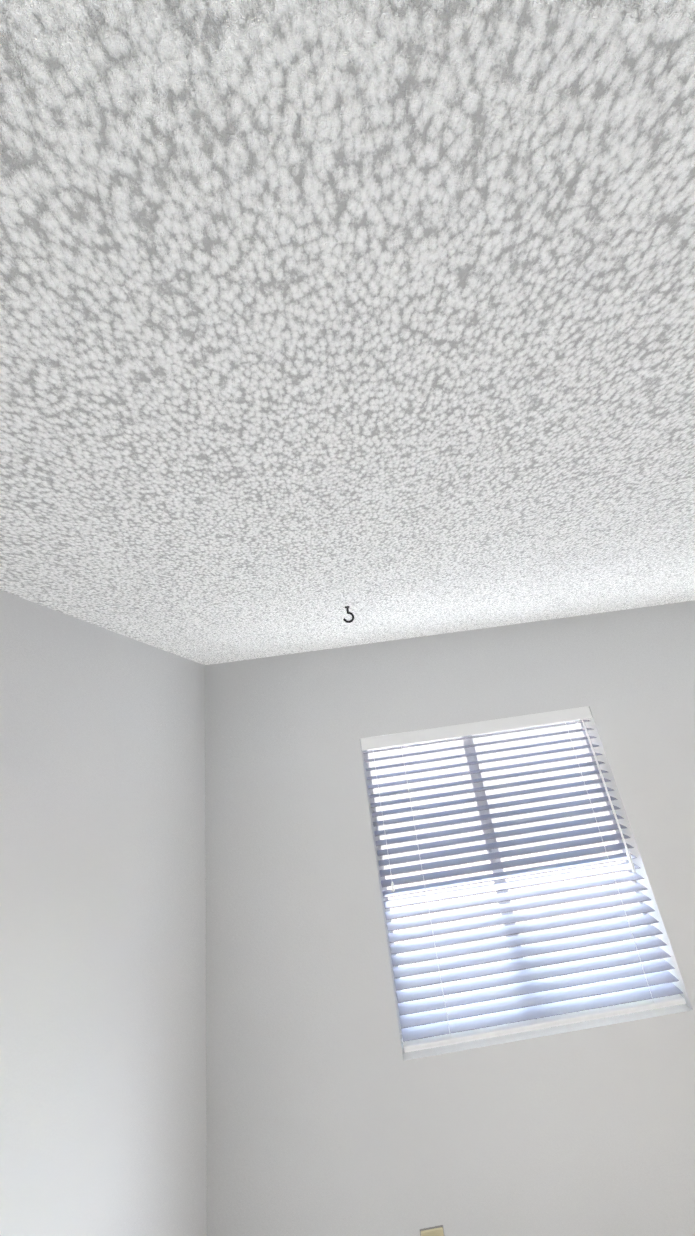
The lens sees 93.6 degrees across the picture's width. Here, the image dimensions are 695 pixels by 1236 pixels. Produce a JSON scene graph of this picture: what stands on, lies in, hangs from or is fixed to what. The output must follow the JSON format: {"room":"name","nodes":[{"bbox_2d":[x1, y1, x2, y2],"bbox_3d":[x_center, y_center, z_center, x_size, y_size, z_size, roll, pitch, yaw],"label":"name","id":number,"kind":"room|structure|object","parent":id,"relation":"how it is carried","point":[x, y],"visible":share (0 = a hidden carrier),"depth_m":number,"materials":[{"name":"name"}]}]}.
{"room":"empty bedroom","nodes":[
{"label":"empty bedroom","id":0,"kind":"room"},
{"bbox_2d":[0,590,206,1235],"bbox_3d":[-0.681,0.691,-0.982,0.150,2.440,4.890,-7,-17,-2],"label":"wall","id":1,"kind":"structure","parent":0,"point":[102,961],"depth_m":0.85,"materials":[{"name":"paint"}]},
{"bbox_2d":[0,0,694,664],"bbox_3d":[1.030,-0.733,-0.477,3.940,0.100,5.040,-7,-17,-2],"label":"ceiling","id":2,"kind":"structure","parent":0,"point":[318,316],"depth_m":0.31,"materials":[{"name":"white paint"}]},
{"bbox_2d":[343,606,353,622],"bbox_3d":[0.003,-0.012,1.119,0.039,0.060,0.018,-7,-17,-2],"label":"hook","id":3,"kind":"object","parent":2,"relation":"attached to","point":[348,612],"visible":1,"depth_m":1.11,"materials":[{"name":"grey metal"}]},
{"bbox_2d":[205,600,694,1235],"bbox_3d":[1.216,1.192,1.486,3.940,2.440,0.150,-7,-17,-2],"label":"wall","id":4,"kind":"structure","parent":0,"point":[333,1108],"depth_m":1.31,"materials":[{"name":"paint"}]},
{"bbox_2d":[420,1225,443,1235],"bbox_3d":[0.299,2.169,1.107,0.082,0.128,0.010,-7,-17,-2],"label":"outlet","id":5,"kind":"object","parent":4,"relation":"attached to","point":[435,1231],"visible":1,"depth_m":1.12,"materials":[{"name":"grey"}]},
{"bbox_2d":[360,719,657,1038],"bbox_3d":[0.716,1.104,1.548,1.165,1.175,0.060,-7,-17,-2],"label":"window","id":6,"kind":"structure","parent":4,"relation":"in","point":[415,749],"depth_m":1.60,"materials":[{"name":"white glass"}]},
{"bbox_2d":[360,706,685,1051],"bbox_3d":[0.714,1.074,1.472,1.161,1.163,0.079,-7,-17,-2],"label":"window blind","id":7,"kind":"object","parent":6,"relation":"attached to","point":[633,986],"visible":0.96,"depth_m":1.41,"materials":[{"name":"white plastic"}]}
]}

